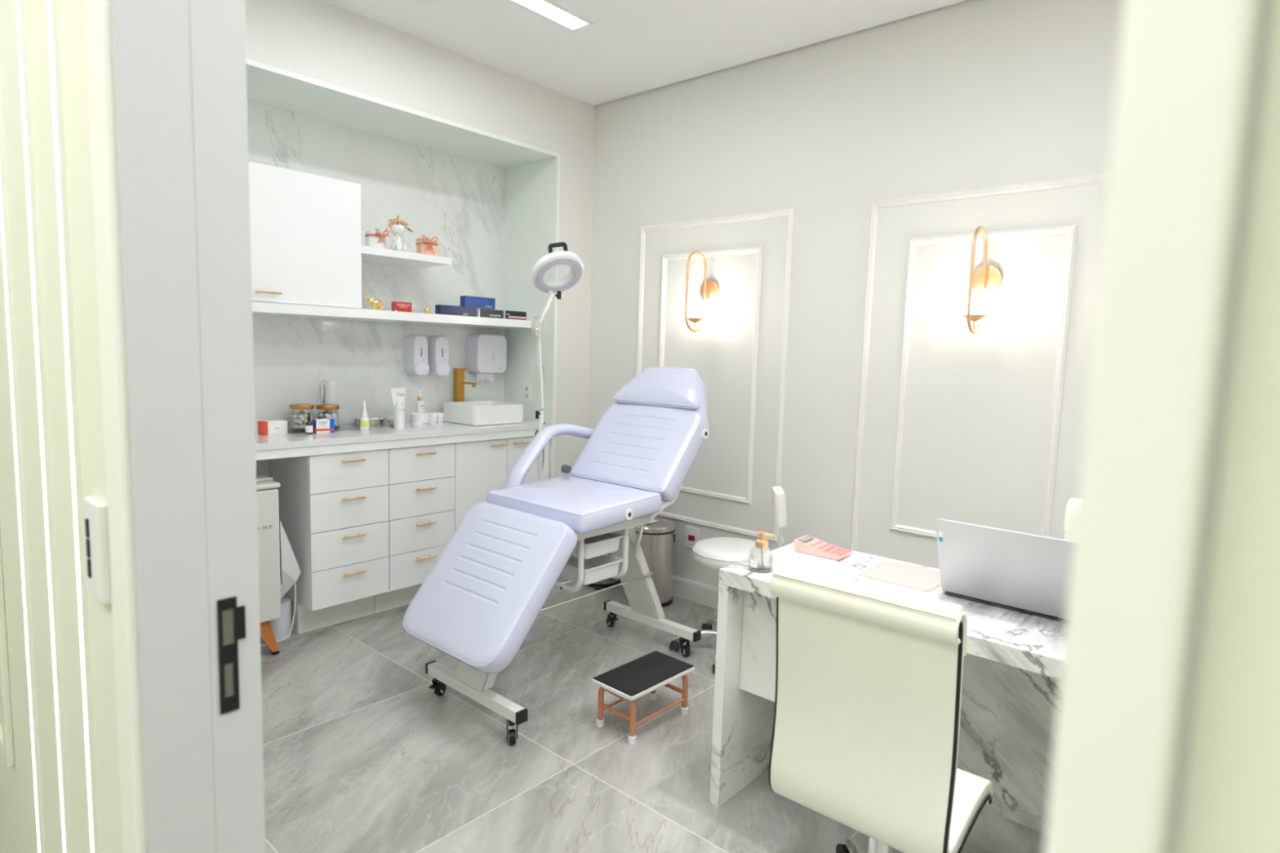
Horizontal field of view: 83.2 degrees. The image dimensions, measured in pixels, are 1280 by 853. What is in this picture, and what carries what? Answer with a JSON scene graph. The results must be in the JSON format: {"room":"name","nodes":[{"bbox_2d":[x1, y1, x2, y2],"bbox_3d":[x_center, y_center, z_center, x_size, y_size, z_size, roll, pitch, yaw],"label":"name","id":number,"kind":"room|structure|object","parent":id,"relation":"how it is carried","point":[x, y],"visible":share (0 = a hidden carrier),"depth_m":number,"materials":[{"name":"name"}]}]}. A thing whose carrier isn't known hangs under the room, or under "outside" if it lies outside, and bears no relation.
{"room":"examination room","nodes":[
{"label":"examination room","id":0,"kind":"room"},
{"bbox_2d":[244,0,595,477],"bbox_3d":[-1.539,-0.507,3.606,0.620,2.977,3.010,7,8,41],"label":"wall","id":1,"kind":"structure","parent":0,"point":[320,40],"depth_m":3.74,"materials":[{"name":"white paint"}]},
{"bbox_2d":[247,99,506,476],"bbox_3d":[-1.674,-0.300,3.740,0.020,2.530,2.430,7,8,41],"label":"backsplash","id":2,"kind":"structure","parent":1,"relation":"attached to","point":[459,201],"depth_m":3.96,"materials":[{"name":"stone"}]},
{"bbox_2d":[252,301,532,328],"bbox_3d":[-1.518,-0.562,3.584,0.369,0.044,2.404,7,8,41],"label":"shelf","id":3,"kind":"object","parent":1,"relation":"attached to","point":[258,308],"visible":0.36,"depth_m":3.61,"materials":[{"name":"white paint"}]},
{"bbox_2d":[248,160,361,308],"bbox_3d":[-1.871,-0.846,3.126,0.387,0.590,1.230,7,8,41],"label":"upper cabinet","id":4,"kind":"object","parent":3,"relation":"on","point":[305,228],"visible":0.36,"depth_m":3.28,"materials":[{"name":"white paint"}]},
{"bbox_2d":[364,293,383,310],"bbox_3d":[-1.335,-0.625,3.626,0.040,0.083,0.101,7,8,41],"label":"elephant figurine","id":5,"kind":"object","parent":3,"relation":"on","point":[376,303],"visible":0.95,"depth_m":3.62,"materials":[{"name":"gold metal"}]},
{"bbox_2d":[391,301,412,312],"bbox_3d":[-1.237,-0.619,3.746,0.092,0.052,0.046,-2,7,-33],"label":"product box","id":6,"kind":"object","parent":3,"relation":"on","point":[396,306],"visible":0.94,"depth_m":3.73,"materials":[{"name":"red cardboard"}]},
{"bbox_2d":[422,302,431,313],"bbox_3d":[-1.135,-0.633,3.840,0.020,0.066,0.053,7,8,41],"label":"animal figurine","id":7,"kind":"object","parent":3,"relation":"on","point":[426,310],"visible":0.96,"depth_m":3.84,"materials":[{"name":"gold metal"}]},
{"bbox_2d":[435,304,476,316],"bbox_3d":[-1.018,-0.639,3.996,0.051,0.054,0.232,7,8,43],"label":"product box","id":8,"kind":"object","parent":3,"relation":"on","point":[439,308],"visible":0.98,"depth_m":3.96,"materials":[{"name":"blue cardboard"}]},
{"bbox_2d":[476,308,502,318],"bbox_3d":[-0.867,-0.646,4.138,0.049,0.048,0.167,7,8,41],"label":"product box","id":9,"kind":"object","parent":3,"relation":"on","point":[481,313],"visible":0.97,"depth_m":4.12,"materials":[{"name":"black cardboard"}]},
{"bbox_2d":[460,295,495,309],"bbox_3d":[-0.933,-0.713,4.154,0.051,0.064,0.205,7,8,43],"label":"product box","id":10,"kind":"object","parent":9,"relation":"on","point":[483,303],"visible":0.98,"depth_m":4.13,"materials":[{"name":"blue cardboard"}]},
{"bbox_2d":[502,310,526,319],"bbox_3d":[-0.750,-0.657,4.270,0.050,0.050,0.160,7,8,41],"label":"product box","id":11,"kind":"object","parent":3,"relation":"on","point":[507,314],"visible":0.88,"depth_m":4.25,"materials":[{"name":"black cardboard"}]},
{"bbox_2d":[245,57,560,478],"bbox_3d":[-1.486,-0.281,3.577,0.478,2.536,2.442,7,8,41],"label":"trim","id":12,"kind":"structure","parent":1,"relation":"attached to","point":[532,172],"depth_m":4.27,"materials":[{"name":"white paint"}]},
{"bbox_2d":[361,245,452,267],"bbox_3d":[-1.311,-0.890,3.800,0.339,0.036,0.524,7,8,41],"label":"shelf","id":13,"kind":"object","parent":1,"relation":"attached to","point":[369,254],"visible":0.76,"depth_m":3.75,"materials":[{"name":"white paint"}]},
{"bbox_2d":[364,227,389,248],"bbox_3d":[-1.326,-0.946,3.621,0.109,0.110,0.097,7,8,41],"label":"gift box","id":14,"kind":"object","parent":13,"relation":"on","point":[373,238],"visible":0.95,"depth_m":3.59,"materials":[{"name":"white cardboard"}]},
{"bbox_2d":[386,215,413,251],"bbox_3d":[-1.234,-0.988,3.701,0.110,0.182,0.096,2,6,2],"label":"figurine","id":15,"kind":"object","parent":13,"relation":"on","point":[397,230],"visible":1,"depth_m":3.69,"materials":[{"name":"white ceramic"}]},
{"bbox_2d":[415,235,439,256],"bbox_3d":[-1.128,-0.957,3.834,0.097,0.101,0.108,-2,7,-35],"label":"gift box","id":16,"kind":"object","parent":13,"relation":"on","point":[427,246],"visible":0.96,"depth_m":3.81,"materials":[{"name":"beige cardboard"}]},
{"bbox_2d":[403,334,429,376],"bbox_3d":[-1.265,-0.404,4.089,0.120,0.235,0.100,7,8,41],"label":"soap dispenser","id":17,"kind":"object","parent":1,"relation":"attached to","point":[415,346],"visible":1,"depth_m":4.05,"materials":[{"name":"white plastic"}]},
{"bbox_2d":[426,335,450,376],"bbox_3d":[-1.174,-0.412,4.193,0.120,0.235,0.100,7,8,41],"label":"soap dispenser","id":18,"kind":"object","parent":1,"relation":"attached to","point":[437,345],"visible":0.98,"depth_m":4.16,"materials":[{"name":"white plastic"}]},
{"bbox_2d":[465,333,506,382],"bbox_3d":[-0.945,-0.420,4.451,0.124,0.297,0.228,7,8,41],"label":"dispenser","id":19,"kind":"object","parent":1,"relation":"attached to","point":[486,354],"visible":1,"depth_m":4.39,"materials":[{"name":"white plastic"}]},
{"bbox_2d":[476,373,493,382],"bbox_3d":[-0.952,-0.299,4.447,0.002,0.056,0.130,7,8,41],"label":"paper towel","id":20,"kind":"object","parent":19,"relation":"hanging from","point":[488,376],"depth_m":4.45,"materials":[{"name":"white paper"}]},
{"bbox_2d":[523,382,531,402],"bbox_3d":[-0.703,-0.212,4.490,0.071,0.116,0.012,7,8,41],"label":"wall socket","id":21,"kind":"object","parent":1,"relation":"attached to","point":[526,386],"visible":1,"depth_m":4.48,"materials":[{"name":"white plastic"}]},
{"bbox_2d":[586,553,620,589],"bbox_3d":[-0.237,0.794,4.372,0.230,0.312,0.255,7,8,41],"label":"tray","id":22,"kind":"object","parent":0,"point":[609,582],"visible":0.17,"depth_m":4.29,"materials":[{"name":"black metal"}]},
{"bbox_2d":[0,0,1279,852],"bbox_3d":[-0.765,-0.217,1.018,5.220,2.977,0.115,7,8,41],"label":"wall","id":23,"kind":"structure","parent":0,"point":[1231,802],"depth_m":0.86,"materials":[{"name":"white paint"}]},
{"bbox_2d":[0,531,14,767],"bbox_3d":[-1.563,-0.246,1.633,0.970,1.740,0.012,7,8,41],"label":"trim","id":24,"kind":"structure","parent":23,"relation":"attached to","point":[6,744],"depth_m":1.39,"materials":[{"name":"white paint"}]},
{"bbox_2d":[0,85,44,852],"bbox_3d":[-1.012,-0.100,1.163,0.026,2.680,0.006,7,8,41],"label":"door frame","id":25,"kind":"structure","parent":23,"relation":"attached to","point":[3,200],"depth_m":1.18,"materials":[{"name":"white wood"}]},
{"bbox_2d":[15,0,71,852],"bbox_3d":[-0.850,-0.081,1.022,0.024,2.680,0.006,7,8,41],"label":"door frame","id":26,"kind":"structure","parent":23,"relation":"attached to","point":[20,4],"depth_m":1.02,"materials":[{"name":"white wood"}]},
{"bbox_2d":[46,0,99,852],"bbox_3d":[-0.713,-0.064,0.903,0.021,2.680,0.006,7,8,41],"label":"door frame","id":27,"kind":"structure","parent":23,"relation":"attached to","point":[52,10],"depth_m":0.90,"materials":[{"name":"white wood"}]},
{"bbox_2d":[82,496,111,604],"bbox_3d":[-0.647,0.147,0.857,0.072,0.118,0.012,7,8,41],"label":"light switch","id":28,"kind":"object","parent":23,"relation":"attached to","point":[95,513],"visible":1,"depth_m":0.84,"materials":[{"name":"white plastic"}]},
{"bbox_2d":[84,0,1261,852],"bbox_3d":[-0.229,0.254,0.497,0.930,2.180,0.014,7,8,41],"label":"trim","id":29,"kind":"structure","parent":23,"relation":"attached to","point":[1184,71],"depth_m":0.17,"materials":[{"name":"white paint"}]},
{"bbox_2d":[111,0,1273,852],"bbox_3d":[-0.172,0.277,0.533,0.890,2.130,0.121,7,8,41],"label":"door","id":30,"kind":"structure","parent":23,"relation":"in","point":[180,68],"depth_m":0.78,"materials":[{"name":"grey paint"}]},
{"bbox_2d":[217,595,245,714],"bbox_3d":[-0.469,0.263,0.832,0.003,0.135,0.029,7,8,41],"label":"strike plate","id":31,"kind":"object","parent":30,"relation":"attached to","point":[231,619],"visible":1,"depth_m":0.83,"materials":[{"name":"black metal"}]},
{"bbox_2d":[322,0,967,106],"bbox_3d":[-0.246,-1.710,1.331,5.320,0.160,4.820,7,8,41],"label":"ceiling","id":32,"kind":"structure","parent":0,"point":[631,47],"depth_m":3.35,"materials":[{"name":"white paint"}]},
{"bbox_2d":[506,0,594,31],"bbox_3d":[-0.665,-1.796,2.850,0.136,0.006,1.231,7,8,41],"label":"recessed light","id":33,"kind":"object","parent":32,"relation":"in","point":[548,10],"visible":1,"depth_m":3.18,"materials":[{"name":"white plastic"}]},
{"bbox_2d":[260,577,1045,852],"bbox_3d":[-0.414,1.278,1.627,5.220,0.100,4.700,7,8,41],"label":"floor","id":34,"kind":"structure","parent":0,"point":[361,755],"depth_m":2.46,"materials":[{"name":"grey tile"}]},
{"bbox_2d":[256,472,280,654],"bbox_3d":[-1.921,0.622,3.180,0.448,0.796,0.488,7,8,41],"label":"cabinet","id":35,"kind":"object","parent":34,"relation":"on","point":[268,508],"visible":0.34,"depth_m":3.17,"materials":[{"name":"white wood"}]},
{"bbox_2d":[279,520,301,598],"bbox_3d":[-1.632,0.613,3.333,0.100,0.400,0.100,7,8,41],"label":"paper bag","id":36,"kind":"object","parent":35,"relation":"attached to","point":[290,571],"visible":0.76,"depth_m":3.30,"materials":[{"name":"white paper"}]},
{"bbox_2d":[260,582,296,645],"bbox_3d":[-1.708,0.871,3.333,0.220,0.278,0.027,-2,7,-29],"label":"power cord","id":37,"kind":"object","parent":34,"relation":"on","point":[295,604],"visible":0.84,"depth_m":3.38,"materials":[{"name":"white plastic"}]},
{"bbox_2d":[269,597,291,641],"bbox_3d":[-1.710,0.914,3.422,0.100,0.178,0.100,7,8,41],"label":"paper roll","id":38,"kind":"object","parent":34,"relation":"on","point":[281,627],"visible":0.45,"depth_m":3.39,"materials":[{"name":"white paper"}]},
{"bbox_2d":[268,448,389,634],"bbox_3d":[-1.546,0.543,3.612,0.482,0.887,0.391,7,8,41],"label":"base cabinet","id":39,"kind":"object","parent":34,"relation":"on","point":[334,508],"visible":0.96,"depth_m":3.46,"materials":[{"name":"white paint"}]},
{"bbox_2d":[373,443,454,613],"bbox_3d":[-1.288,0.521,3.906,0.482,0.887,0.384,7,8,41],"label":"base cabinet","id":40,"kind":"object","parent":34,"relation":"on","point":[421,485],"visible":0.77,"depth_m":3.75,"materials":[{"name":"white paint"}]},
{"bbox_2d":[453,435,549,532],"bbox_3d":[-0.938,0.490,4.303,0.482,0.887,0.669,7,8,41],"label":"base cabinet","id":41,"kind":"object","parent":34,"relation":"on","point":[481,467],"visible":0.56,"depth_m":4.03,"materials":[{"name":"white paint"}]},
{"bbox_2d":[255,419,551,460],"bbox_3d":[-1.499,0.061,3.611,0.475,0.071,2.399,7,8,41],"label":"countertop","id":42,"kind":"structure","parent":41,"relation":"on","point":[349,438],"depth_m":3.57,"materials":[{"name":"stone"}]},
{"bbox_2d":[257,419,287,435],"bbox_3d":[-1.749,0.004,3.436,0.052,0.062,0.116,6,7,38],"label":"product box","id":43,"kind":"object","parent":42,"relation":"on","point":[266,427],"visible":1,"depth_m":3.41,"materials":[{"name":"white cardboard"}]},
{"bbox_2d":[305,412,312,434],"bbox_3d":[-1.595,-0.016,3.475,0.033,0.104,0.033,7,8,41],"label":"dropper bottle","id":44,"kind":"object","parent":42,"relation":"on","point":[308,425],"visible":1,"depth_m":3.47,"materials":[{"name":"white glass"}]},
{"bbox_2d":[311,418,334,433],"bbox_3d":[-1.556,-0.003,3.543,0.094,0.066,0.040,-4,8,-43],"label":"box","id":45,"kind":"object","parent":42,"relation":"on","point":[319,425],"visible":1,"depth_m":3.53,"materials":[{"name":"white cardboard"}]},
{"bbox_2d":[320,379,337,404],"bbox_3d":[-1.615,-0.119,3.757,0.066,0.250,0.081,2,6,6],"label":"spray bottle","id":46,"kind":"object","parent":42,"relation":"on","point":[330,385],"visible":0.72,"depth_m":3.73,"materials":[{"name":"white plastic"}]},
{"bbox_2d":[359,400,369,430],"bbox_3d":[-1.413,-0.058,3.700,0.047,0.151,0.047,7,8,41],"label":"bottle","id":47,"kind":"object","parent":42,"relation":"on","point":[364,420],"visible":1,"depth_m":3.69,"materials":[{"name":"white plastic"}]},
{"bbox_2d":[354,417,388,426],"bbox_3d":[-1.442,-0.023,3.905,0.109,0.039,0.185,7,8,41],"label":"dish","id":48,"kind":"object","parent":42,"relation":"on","point":[375,421],"visible":0.79,"depth_m":3.88,"materials":[{"name":"silver metal"}]},
{"bbox_2d":[386,418,393,426],"bbox_3d":[-1.332,-0.019,3.911,0.079,0.036,0.079,7,8,41],"label":"metal bowl","id":49,"kind":"object","parent":42,"relation":"on","point":[390,421],"visible":0.4,"depth_m":3.88,"materials":[{"name":"silver metal"}]},
{"bbox_2d":[391,387,405,428],"bbox_3d":[-1.278,-0.097,3.818,0.069,0.213,0.054,0,6,-13],"label":"tube","id":50,"kind":"object","parent":42,"relation":"on","point":[397,393],"visible":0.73,"depth_m":3.80,"materials":[{"name":"white plastic"}]},
{"bbox_2d":[394,401,404,430],"bbox_3d":[-1.257,-0.058,3.770,0.051,0.147,0.050,7,8,41],"label":"lotion bottle","id":51,"kind":"object","parent":42,"relation":"on","point":[399,415],"visible":1,"depth_m":3.75,"materials":[{"name":"white plastic"}]},
{"bbox_2d":[410,412,429,426],"bbox_3d":[-1.209,-0.038,3.962,0.100,0.070,0.100,7,8,41],"label":"pot","id":52,"kind":"object","parent":42,"relation":"on","point":[417,419],"visible":1,"depth_m":3.92,"materials":[{"name":"white plastic"}]},
{"bbox_2d":[415,391,425,412],"bbox_3d":[-1.228,-0.105,4.026,0.050,0.190,0.048,7,8,41],"label":"bottle","id":53,"kind":"object","parent":42,"relation":"on","point":[420,403],"visible":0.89,"depth_m":4.01,"materials":[{"name":"white plastic"}]},
{"bbox_2d":[429,412,437,425],"bbox_3d":[-1.163,-0.043,4.045,0.052,0.066,0.052,7,8,41],"label":"pot","id":54,"kind":"object","parent":42,"relation":"on","point":[433,416],"visible":0.88,"depth_m":4.02,"materials":[{"name":"white plastic"}]},
{"bbox_2d":[434,412,444,424],"bbox_3d":[-1.142,-0.047,4.099,0.052,0.064,0.052,7,8,41],"label":"pot","id":55,"kind":"object","parent":42,"relation":"on","point":[440,415],"visible":0.84,"depth_m":4.08,"materials":[{"name":"white plastic"}]},
{"bbox_2d":[453,368,476,401],"bbox_3d":[-1.039,-0.191,4.317,0.184,0.312,0.056,7,8,41],"label":"faucet","id":56,"kind":"object","parent":42,"relation":"on","point":[459,373],"visible":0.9,"depth_m":4.33,"materials":[{"name":"gold metal"}]},
{"bbox_2d":[443,400,523,426],"bbox_3d":[-0.924,-0.081,4.258,0.330,0.112,0.360,7,8,41],"label":"basin","id":57,"kind":"object","parent":42,"relation":"in","point":[475,413],"visible":0.99,"depth_m":4.14,"materials":[{"name":"white ceramic"}]},
{"bbox_3d":[-1.597,-0.004,3.645,0.143,0.045,0.397,7,8,41],"label":"acrylic tray","id":58,"kind":"object","parent":42,"relation":"on","visible":0},
{"bbox_2d":[288,404,314,430],"bbox_3d":[-1.667,-0.044,3.558,0.111,0.130,0.111,7,8,41],"label":"glass jar","id":59,"kind":"object","parent":58,"relation":"in","point":[299,420],"visible":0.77,"depth_m":3.52,"materials":[{"name":"white"}]},
{"bbox_2d":[315,404,339,427],"bbox_3d":[-1.583,-0.048,3.657,0.111,0.123,0.111,7,8,41],"label":"glass jar","id":60,"kind":"object","parent":58,"relation":"in","point":[327,414],"visible":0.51,"depth_m":3.63,"materials":[{"name":"white"}]},
{"bbox_2d":[403,366,709,744],"bbox_3d":[-0.289,0.408,3.123,0.694,1.332,1.385,7,8,41],"label":"chair","id":61,"kind":"object","parent":34,"relation":"on","point":[477,605],"depth_m":2.92,"materials":[{"name":"purple leather"}]},
{"bbox_2d":[530,242,583,480],"bbox_3d":[-0.413,-0.234,3.438,0.242,1.257,0.329,2,6,7],"label":"lamp","id":62,"kind":"object","parent":61,"relation":"attached to","point":[539,270],"visible":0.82,"depth_m":3.39,"materials":[{"name":"white plastic"}]},
{"bbox_2d":[559,554,622,585],"bbox_3d":[-0.285,0.583,3.079,0.382,0.072,0.233,7,8,41],"label":"tray","id":63,"kind":"object","parent":61,"relation":"on","point":[596,569],"depth_m":2.98,"materials":[{"name":"white plastic"}]},
{"bbox_2d":[570,532,623,559],"bbox_3d":[-0.282,0.479,3.069,0.382,0.069,0.233,7,8,41],"label":"tray","id":64,"kind":"object","parent":61,"relation":"on","point":[607,543],"depth_m":2.95,"materials":[{"name":"grey plastic"}]},
{"bbox_2d":[625,508,633,519],"bbox_3d":[-0.046,0.352,2.894,0.016,0.048,0.048,7,8,41],"label":"socket","id":65,"kind":"object","parent":61,"relation":"attached to","point":[628,512],"depth_m":2.89,"materials":[{"name":"white plastic"}]},
{"bbox_2d":[613,367,701,408],"bbox_3d":[0.110,-0.192,3.450,0.527,0.177,0.154,7,8,41],"label":"pillow","id":66,"kind":"object","parent":61,"relation":"on","point":[655,388],"depth_m":3.40,"materials":[{"name":"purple leather"}]},
{"bbox_2d":[702,428,709,439],"bbox_3d":[0.291,0.032,3.237,0.016,0.048,0.048,7,8,41],"label":"socket","id":67,"kind":"object","parent":61,"relation":"attached to","point":[705,433],"depth_m":3.23,"materials":[{"name":"white plastic"}]},
{"bbox_2d":[591,650,694,744],"bbox_3d":[0.015,1.028,2.756,0.211,0.192,0.368,7,8,41],"label":"step stool","id":68,"kind":"object","parent":34,"relation":"on","point":[628,682],"visible":1,"depth_m":2.70,"materials":[{"name":"black metal"}]},
{"bbox_2d":[626,517,675,607],"bbox_3d":[0.056,0.758,4.070,0.264,0.462,0.286,7,8,41],"label":"pedal bin","id":69,"kind":"object","parent":34,"relation":"on","point":[658,537],"visible":0.65,"depth_m":3.97,"materials":[{"name":"silver metal"}]},
{"bbox_2d":[669,485,786,674],"bbox_3d":[0.434,0.674,3.369,0.507,0.795,0.499,7,8,41],"label":"stool","id":70,"kind":"object","parent":34,"relation":"on","point":[716,553],"visible":0.5,"depth_m":3.27,"materials":[{"name":"white"}]},
{"bbox_2d":[768,563,992,852],"bbox_3d":[0.556,0.778,1.658,0.586,0.946,0.570,7,8,40],"label":"office chair","id":71,"kind":"object","parent":34,"relation":"on","point":[866,729],"visible":1,"depth_m":1.49,"materials":[{"name":"white leather"}]},
{"bbox_2d":[709,542,1065,834],"bbox_3d":[0.862,0.848,2.010,1.240,0.754,0.510,7,8,41],"label":"desk","id":72,"kind":"object","parent":34,"relation":"on","point":[1012,661],"visible":0.36,"depth_m":2.15,"materials":[{"name":"stone"}]},
{"bbox_2d":[750,531,775,568],"bbox_3d":[0.368,0.377,2.183,0.080,0.118,0.080,7,8,41],"label":"pump bottle","id":73,"kind":"object","parent":72,"relation":"on","point":[762,543],"visible":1,"depth_m":2.17,"materials":[{"name":"clear glass"}]},
{"bbox_2d":[793,534,852,559],"bbox_3d":[0.607,0.401,2.394,0.169,0.037,0.101,7,8,41],"label":"calculator","id":74,"kind":"object","parent":72,"relation":"on","point":[808,544],"visible":1,"depth_m":2.38,"materials":[{"name":"pink plastic"}]},
{"bbox_2d":[858,560,941,591],"bbox_3d":[0.805,0.448,2.180,0.215,0.003,0.222,7,8,41],"label":"mouse pad","id":75,"kind":"object","parent":72,"relation":"on","point":[916,577],"visible":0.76,"depth_m":2.17,"materials":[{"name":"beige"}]},
{"bbox_2d":[935,518,1072,621],"bbox_3d":[1.024,0.365,1.933,0.360,0.231,0.326,7,8,41],"label":"laptop","id":76,"kind":"object","parent":72,"relation":"on","point":[1026,572],"visible":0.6,"depth_m":1.85,"materials":[{"name":"silver metal"}]},
{"bbox_2d":[1062,497,1076,541],"bbox_3d":[1.492,0.743,2.271,0.586,0.946,0.570,7,8,41],"label":"office chair","id":77,"kind":"object","parent":34,"relation":"on","point":[1070,510],"visible":0.09,"depth_m":2.46,"materials":[{"name":"white leather"}]},
{"bbox_2d":[587,0,1123,588],"bbox_3d":[1.257,-0.336,3.249,5.320,3.077,0.120,7,8,41],"label":"wall","id":78,"kind":"structure","parent":0,"point":[968,95],"depth_m":3.31,"materials":[{"name":"white paint"}]},
{"bbox_2d":[684,525,698,548],"bbox_3d":[0.292,0.630,4.081,0.093,0.122,0.016,7,8,41],"label":"wall socket","id":79,"kind":"object","parent":78,"relation":"attached to","point":[691,534],"visible":0.88,"depth_m":4.08,"materials":[{"name":"white plastic"}]},
{"bbox_2d":[688,534,694,541],"bbox_3d":[0.291,0.630,4.074,0.044,0.030,0.005,7,8,41],"label":"socket","id":80,"kind":"object","parent":79,"relation":"attached to","point":[691,537],"depth_m":4.07,"materials":[{"name":"red plastic"}]},
{"bbox_2d":[672,575,718,609],"bbox_3d":[1.366,1.064,3.170,4.600,0.116,0.016,7,8,41],"label":"baseboard","id":81,"kind":"structure","parent":78,"relation":"attached to","point":[690,590],"depth_m":4.07,"materials":[{"name":"white paint"}]},
{"bbox_2d":[684,250,719,332],"bbox_3d":[0.310,-0.715,3.831,0.120,0.424,0.210,7,8,41],"label":"wall sconce","id":82,"kind":"object","parent":78,"relation":"attached to","point":[695,310],"visible":1,"depth_m":3.81,"materials":[{"name":"gold metal"}]},
{"bbox_2d":[658,246,763,505],"bbox_3d":[0.354,-0.281,3.956,0.660,1.340,0.016,7,8,41],"label":"trim","id":83,"kind":"structure","parent":78,"relation":"attached to","point":[758,250],"depth_m":3.80,"materials":[{"name":"white paint"}]},
{"bbox_2d":[636,208,794,542],"bbox_3d":[0.354,-0.281,3.956,1.000,1.680,0.016,7,8,41],"label":"trim","id":84,"kind":"structure","parent":78,"relation":"attached to","point":[789,213],"depth_m":3.71,"materials":[{"name":"white paint"}]},
{"bbox_2d":[849,173,1107,551],"bbox_3d":[1.406,-0.150,3.041,1.010,1.670,0.016,7,8,41],"label":"trim","id":85,"kind":"structure","parent":78,"relation":"attached to","point":[1102,178],"depth_m":3.29,"materials":[{"name":"white paint"}]},
{"bbox_2d":[960,226,1002,333],"bbox_3d":[1.368,-0.588,2.911,0.120,0.424,0.210,7,8,41],"label":"wall sconce","id":86,"kind":"object","parent":78,"relation":"attached to","point":[986,279],"visible":1,"depth_m":2.90,"materials":[{"name":"gold metal"}]},
{"bbox_2d":[888,225,1078,538],"bbox_3d":[1.410,-0.147,3.038,0.650,1.315,0.016,7,8,41],"label":"trim","id":87,"kind":"structure","parent":78,"relation":"attached to","point":[1071,230],"depth_m":2.89,"materials":[{"name":"white paint"}]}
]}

